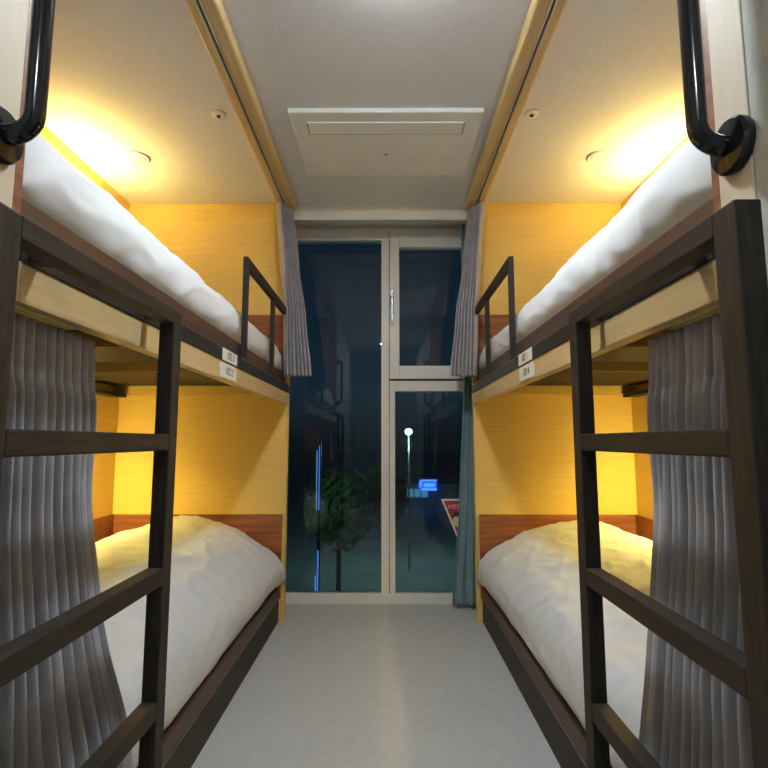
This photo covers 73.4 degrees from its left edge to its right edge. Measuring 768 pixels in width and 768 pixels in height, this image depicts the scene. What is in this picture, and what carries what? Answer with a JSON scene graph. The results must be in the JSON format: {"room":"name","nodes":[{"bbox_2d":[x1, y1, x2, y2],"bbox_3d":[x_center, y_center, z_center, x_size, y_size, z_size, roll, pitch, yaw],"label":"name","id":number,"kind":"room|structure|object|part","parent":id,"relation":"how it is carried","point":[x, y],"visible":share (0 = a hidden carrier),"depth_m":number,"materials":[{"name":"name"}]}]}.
{"room":"dormitory","nodes":[
{"label":"dormitory","id":0,"kind":"room"},
{"bbox_2d":[45,0,686,224],"bbox_3d":[-0.065,-1.433,0.528,3.237,0.080,6.130,0,-6,0],"label":"ceiling","id":1,"kind":"structure","parent":0,"point":[126,75],"depth_m":2.11,"materials":[{"name":"white paint"}]},
{"bbox_2d":[125,151,150,163],"bbox_3d":[-1.255,-1.154,2.629,0.116,0.008,0.116,0,-6,0],"label":"recessed light","id":2,"kind":"object","parent":1,"relation":"in","point":[134,156],"visible":1,"depth_m":2.62,"materials":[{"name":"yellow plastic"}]},
{"bbox_2d":[211,110,225,119],"bbox_3d":[-0.734,-1.189,2.284,0.064,0.014,0.064,0,-6,0],"label":"sprinkler head","id":3,"kind":"object","parent":1,"relation":"attached to","point":[218,114],"visible":1,"depth_m":2.27},
{"bbox_2d":[184,0,296,210],"bbox_3d":[-0.584,-1.196,2.034,0.104,0.058,2.226,0,-6,0],"label":"rail","id":4,"kind":"object","parent":1,"relation":"attached to","point":[211,21],"visible":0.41,"depth_m":2.04,"materials":[{"name":"brown wood"}]},
{"bbox_2d":[276,202,311,376],"bbox_3d":[-0.524,-0.546,2.998,0.211,1.020,0.116,0,-6,0],"label":"curtain","id":5,"kind":"object","parent":4,"relation":"hanging from","point":[296,355],"visible":1,"depth_m":2.97,"materials":[{"name":"grey fabric"}]},
{"bbox_2d":[288,108,483,175],"bbox_3d":[0.009,-1.159,2.503,0.854,0.026,0.538,0,-6,0],"label":"air conditioner","id":6,"kind":"object","parent":1,"relation":"attached to","point":[330,141],"visible":1,"depth_m":2.44,"materials":[{"name":"white plastic"}]},
{"bbox_2d":[452,222,475,606],"bbox_3d":[0.512,0.147,3.203,0.218,2.382,0.061,0,-6,0],"label":"window curtain","id":7,"kind":"object","parent":1,"relation":"hanging from","point":[464,582],"visible":0.42,"depth_m":3.14,"materials":[{"name":"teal fabric"}]},
{"bbox_2d":[464,0,567,210],"bbox_3d":[0.536,-1.196,2.029,0.104,0.058,2.226,0,-6,0],"label":"rail","id":8,"kind":"object","parent":1,"relation":"attached to","point":[543,17],"visible":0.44,"depth_m":2.04,"materials":[{"name":"brown wood"}]},
{"bbox_2d":[450,202,484,376],"bbox_3d":[0.484,-0.546,2.992,0.211,1.020,0.113,0,-6,0],"label":"curtain","id":9,"kind":"object","parent":8,"relation":"hanging from","point":[464,358],"visible":1,"depth_m":2.97,"materials":[{"name":"grey fabric"}]},
{"bbox_2d":[524,109,538,118],"bbox_3d":[0.653,-1.190,2.279,0.064,0.014,0.064,0,-6,0],"label":"sprinkler head","id":10,"kind":"object","parent":1,"relation":"attached to","point":[532,113],"visible":1,"depth_m":2.27},
{"bbox_2d":[586,150,610,162],"bbox_3d":[1.092,-1.155,2.620,0.116,0.008,0.116,0,-6,0],"label":"recessed light","id":11,"kind":"object","parent":1,"relation":"in","point":[598,156],"visible":1,"depth_m":2.61,"materials":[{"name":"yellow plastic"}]},
{"bbox_2d":[191,604,560,767],"bbox_3d":[-0.065,1.074,0.248,3.237,0.080,6.130,0,-6,0],"label":"floor","id":12,"kind":"structure","parent":0,"point":[331,685],"depth_m":2.03,"materials":[{"name":"grey plastic"}]},
{"bbox_2d":[0,0,289,767],"bbox_3d":[-1.029,-0.016,1.850,1.093,2.442,2.425,0,-6,0],"label":"bunk bed","id":13,"kind":"object","parent":12,"relation":"on","point":[191,421],"depth_m":1.57,"materials":[{"name":"brown wood"}]},
{"bbox_3d":[-1.075,-0.140,0.740,1.011,2.442,0.072,0,-6,0],"label":"panel","id":14,"kind":"part","parent":13,"relation":"part of","materials":[{"name":"beige wood"}]},
{"bbox_3d":[-0.534,-0.606,0.782,0.069,0.565,0.082,0,-6,0],"label":"grab handle","id":15,"kind":"part","parent":13,"relation":"part of","materials":[{"name":"black metal"}]},
{"bbox_2d":[0,312,133,767],"bbox_3d":[-0.587,0.457,1.000,0.078,1.114,0.516,0,-6,1],"label":"curtain","id":16,"kind":"object","parent":13,"relation":"hanging from","point":[57,713],"visible":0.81,"depth_m":0.92,"materials":[{"name":"grey fabric"}]},
{"bbox_3d":[-1.566,-0.010,1.905,0.020,2.442,2.228,0,-6,0],"label":"panel","id":17,"kind":"part","parent":13,"relation":"part of","materials":[{"name":"yellow wood"}]},
{"bbox_3d":[-0.577,-0.091,1.910,0.036,0.045,2.226,0,-6,0],"label":"rail","id":18,"kind":"part","parent":13,"relation":"part of","materials":[{"name":"beige wood"}]},
{"bbox_3d":[-1.065,0.970,2.904,0.972,0.460,0.020,0,-6,0],"label":"headboard","id":19,"kind":"part","parent":13,"relation":"part of","materials":[{"name":"brown wood"}]},
{"bbox_3d":[-1.066,0.116,3.033,1.011,2.442,0.045,0,-6,0],"label":"panel","id":20,"kind":"part","parent":13,"relation":"part of","materials":[{"name":"yellow wood"}]},
{"bbox_3d":[-0.611,1.140,1.773,0.035,0.128,2.228,0,-6,0],"label":"rail","id":21,"kind":"part","parent":13,"relation":"part of","materials":[{"name":"brown wood"}]},
{"bbox_3d":[-0.560,-0.042,1.856,0.004,0.052,0.185,0,-6,0],"label":"number plate","id":22,"kind":"part","parent":13,"relation":"part of","materials":[{"name":"white plastic"}]},
{"bbox_3d":[-0.557,-0.096,1.864,0.004,0.043,0.170,0,-6,0],"label":"number plate","id":23,"kind":"part","parent":13,"relation":"part of","materials":[{"name":"white plastic"}]},
{"bbox_3d":[-0.570,-0.288,2.111,0.021,0.391,0.028,0,-6,0],"label":"post","id":24,"kind":"part","parent":13,"relation":"part of","materials":[{"name":"brown wood"}]},
{"bbox_3d":[-0.568,-0.460,2.524,0.021,0.043,0.810,0,-6,0],"label":"guard rail","id":25,"kind":"part","parent":13,"relation":"part of","materials":[{"name":"brown metal"}]},
{"bbox_3d":[-1.065,-0.204,3.036,0.972,0.410,0.020,0,-6,0],"label":"headboard","id":26,"kind":"part","parent":13,"relation":"part of","materials":[{"name":"brown wood"}]},
{"bbox_3d":[-0.568,-0.232,2.613,0.021,0.391,0.028,0,-6,0],"label":"post","id":27,"kind":"part","parent":13,"relation":"part of","materials":[{"name":"brown metal"}]},
{"bbox_3d":[-1.074,-0.173,1.910,0.907,0.096,2.190,0,-6,0],"label":"mattress","id":28,"kind":"object","parent":13,"relation":"on","visible":0},
{"bbox_2d":[21,134,281,369],"bbox_3d":[-1.061,-0.301,1.932,0.942,0.222,2.165,0,-6,0],"label":"duvet","id":29,"kind":"object","parent":28,"relation":"on","point":[50,183],"visible":0.3,"depth_m":1.17,"materials":[{"name":"white fabric"}]},
{"bbox_3d":[-1.079,0.989,1.780,0.898,0.171,2.190,0,-6,0],"label":"mattress","id":30,"kind":"object","parent":13,"relation":"on","visible":0},
{"bbox_2d":[95,515,284,767],"bbox_3d":[-1.044,0.814,1.813,0.982,0.412,2.182,0,-6,0],"label":"duvet","id":31,"kind":"object","parent":30,"relation":"on","point":[221,576],"visible":0.52,"depth_m":1.92,"materials":[{"name":"white fabric"}]},
{"bbox_2d":[472,0,767,767],"bbox_3d":[0.951,-0.017,1.842,1.012,2.442,2.425,0,-6,0],"label":"bunk bed","id":32,"kind":"object","parent":12,"relation":"on","point":[561,434],"depth_m":1.12,"materials":[{"name":"brown wood"}]},
{"bbox_3d":[0.525,-0.233,2.609,0.021,0.391,0.028,0,-6,0],"label":"post","id":33,"kind":"part","parent":32,"relation":"part of","materials":[{"name":"brown metal"}]},
{"bbox_3d":[0.525,-0.461,2.520,0.021,0.043,0.810,0,-6,0],"label":"guard rail","id":34,"kind":"part","parent":32,"relation":"part of","materials":[{"name":"brown metal"}]},
{"bbox_3d":[0.991,-0.205,3.028,0.901,0.410,0.020,0,-6,0],"label":"headboard","id":35,"kind":"part","parent":32,"relation":"part of","materials":[{"name":"brown wood"}]},
{"bbox_3d":[0.523,-0.288,2.107,0.021,0.391,0.028,0,-6,0],"label":"post","id":36,"kind":"part","parent":32,"relation":"part of","materials":[{"name":"brown metal"}]},
{"bbox_3d":[0.509,-0.097,1.860,0.004,0.043,0.170,0,-6,0],"label":"number plate","id":37,"kind":"part","parent":32,"relation":"part of","materials":[{"name":"white plastic"}]},
{"bbox_3d":[0.512,-0.043,1.852,0.004,0.052,0.185,0,-6,0],"label":"number plate","id":38,"kind":"part","parent":32,"relation":"part of","materials":[{"name":"white plastic"}]},
{"bbox_3d":[0.564,1.139,1.768,0.035,0.128,2.228,0,-6,0],"label":"rail","id":39,"kind":"part","parent":32,"relation":"part of","materials":[{"name":"brown wood"}]},
{"bbox_3d":[0.992,0.115,3.025,0.940,2.442,0.045,0,-6,0],"label":"panel","id":40,"kind":"part","parent":32,"relation":"part of","materials":[{"name":"yellow wood"}]},
{"bbox_3d":[0.991,0.969,2.897,0.901,0.460,0.020,0,-6,0],"label":"headboard","id":41,"kind":"part","parent":32,"relation":"part of","materials":[{"name":"brown wood"}]},
{"bbox_3d":[0.529,-0.092,1.906,0.036,0.045,2.226,0,-6,0],"label":"rail","id":42,"kind":"part","parent":32,"relation":"part of","materials":[{"name":"beige wood"}]},
{"bbox_3d":[1.447,-0.011,1.893,0.020,2.442,2.228,0,-6,0],"label":"panel","id":43,"kind":"part","parent":32,"relation":"part of","materials":[{"name":"yellow wood"}]},
{"bbox_2d":[639,313,752,767],"bbox_3d":[0.534,0.450,0.936,0.080,1.114,0.396,0,-6,0],"label":"curtain","id":44,"kind":"object","parent":32,"relation":"hanging from","point":[690,718],"visible":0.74,"depth_m":0.90,"materials":[{"name":"grey fabric"}]},
{"bbox_3d":[0.478,-0.596,0.777,0.070,0.585,0.082,0,-6,0],"label":"grab handle","id":45,"kind":"part","parent":32,"relation":"part of","materials":[{"name":"black metal"}]},
{"bbox_3d":[0.983,-0.141,0.732,0.940,2.442,0.072,0,-6,0],"label":"panel","id":46,"kind":"part","parent":32,"relation":"part of","materials":[{"name":"beige wood"}]},
{"bbox_3d":[0.991,-0.174,1.902,0.836,0.096,2.190,0,-6,0],"label":"mattress","id":47,"kind":"object","parent":32,"relation":"on","visible":0},
{"bbox_2d":[479,139,712,369],"bbox_3d":[0.978,-0.303,1.924,0.868,0.221,2.165,0,-6,0],"label":"duvet","id":48,"kind":"object","parent":47,"relation":"on","point":[682,184],"visible":0.24,"depth_m":1.18,"materials":[{"name":"white fabric"}]},
{"bbox_3d":[0.996,0.988,1.772,0.827,0.171,2.190,0,-6,0],"label":"mattress","id":49,"kind":"object","parent":32,"relation":"on","visible":0},
{"bbox_2d":[477,520,652,767],"bbox_3d":[0.963,0.819,1.804,0.902,0.395,2.178,0,-6,0],"label":"duvet","id":50,"kind":"object","parent":49,"relation":"on","point":[532,576],"visible":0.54,"depth_m":1.90,"materials":[{"name":"white fabric"}]},
{"bbox_2d":[295,225,460,228],"bbox_3d":[-0.053,0.154,3.374,3.237,2.443,0.120,0,-6,0],"label":"wall","id":51,"kind":"structure","parent":0,"point":[296,226],"depth_m":3.45,"materials":[{"name":"grey paint"}]},
{"bbox_2d":[285,229,462,603],"bbox_3d":[0.003,0.163,3.317,1.420,2.413,0.132,0,-6,0],"label":"window","id":52,"kind":"structure","parent":51,"relation":"in","point":[395,377],"depth_m":3.33,"materials":[{"name":"plastic"}]},
{"bbox_3d":[0.053,-0.504,3.348,0.024,0.225,0.048,0,-6,0],"label":"handle","id":53,"kind":"part","parent":52,"relation":"part of","materials":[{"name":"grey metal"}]},
{"bbox_3d":[0.352,-0.513,3.405,0.631,0.972,0.064,0,-6,0],"label":"sash","id":54,"kind":"part","parent":52,"relation":"part of","materials":[{"name":"plastic"}]},
{"bbox_3d":[0.352,0.675,3.287,0.562,1.261,0.006,0,-6,0],"label":"glass pane","id":55,"kind":"part","parent":52,"relation":"part of","materials":[{"name":"clear glass"}]},
{"bbox_2d":[441,499,458,535],"bbox_3d":[0.491,0.886,3.259,0.256,0.310,0.003,0,-6,0],"label":"warning sticker","id":56,"kind":"object","parent":52,"relation":"attached to","point":[451,506],"visible":0.42,"depth_m":3.27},
{"bbox_2d":[294,206,467,220],"bbox_3d":[-0.019,-1.053,3.188,1.080,0.085,0.022,0,-6,0],"label":"trim","id":57,"kind":"structure","parent":51,"relation":"attached to","point":[419,213],"depth_m":3.18,"materials":[{"name":"white paint"}]},
{"bbox_2d":[741,0,767,280],"bbox_3d":[1.032,-0.180,0.383,1.042,2.443,6.130,0,-6,0],"label":"wall","id":58,"kind":"structure","parent":0,"point":[754,12],"depth_m":0.70,"materials":[{"name":"white paint"}]},
{"label":"outside","id":59,"kind":"structure","parent":0,"visible":0},
{"bbox_2d":[286,451,460,590],"bbox_3d":[0.551,21.101,140.324,320.000,0.200,276.400,0,-6,0],"label":"ground","id":60,"kind":"structure","parent":59,"point":[433,538],"depth_m":27.47,"materials":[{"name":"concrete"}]},
{"bbox_2d":[315,442,321,590],"bbox_3d":[-1.503,3.968,11.660,0.100,5.300,0.075,0,-6,0],"label":"light post","id":61,"kind":"object","parent":60,"relation":"on","point":[318,497],"visible":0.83,"depth_m":11.76,"materials":[{"name":"blue metal"}]},
{"bbox_2d":[303,467,379,590],"bbox_3d":[-1.128,4.532,13.560,2.075,4.602,2.062,0,-6,0],"label":"tree","id":62,"kind":"object","parent":60,"relation":"on","point":[350,512],"visible":0.93,"depth_m":13.22,"materials":[{"name":"green plant"}]},
{"bbox_2d":[359,462,408,530],"bbox_3d":[-0.133,4.855,16.585,1.886,4.631,2.032,0,-6,0],"label":"tree","id":63,"kind":"object","parent":60,"relation":"on","point":[373,477],"visible":0.48,"depth_m":16.21,"materials":[{"name":"green plant"}]},
{"bbox_2d":[405,428,411,570],"bbox_3d":[1.045,4.801,21.597,0.310,5.850,0.310,0,-6,0],"label":"street lamp","id":64,"kind":"object","parent":60,"relation":"on","point":[408,431],"visible":0.96,"depth_m":21.56,"materials":[{"name":"white metal"}]},
{"bbox_2d":[403,477,459,507],"bbox_3d":[6.979,9.424,45.207,13.000,1.900,8.600,0,-6,0],"label":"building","id":65,"kind":"structure","parent":60,"relation":"on","point":[447,487],"depth_m":41.24,"materials":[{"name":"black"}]},
{"bbox_2d":[419,479,436,490],"bbox_3d":[3.502,8.047,41.068,1.440,0.920,0.560,0,-6,0],"label":"shop sign","id":66,"kind":"object","parent":65,"relation":"attached to","point":[424,484],"visible":1,"depth_m":40.83,"materials":[{"name":"blue plastic"}]}
]}

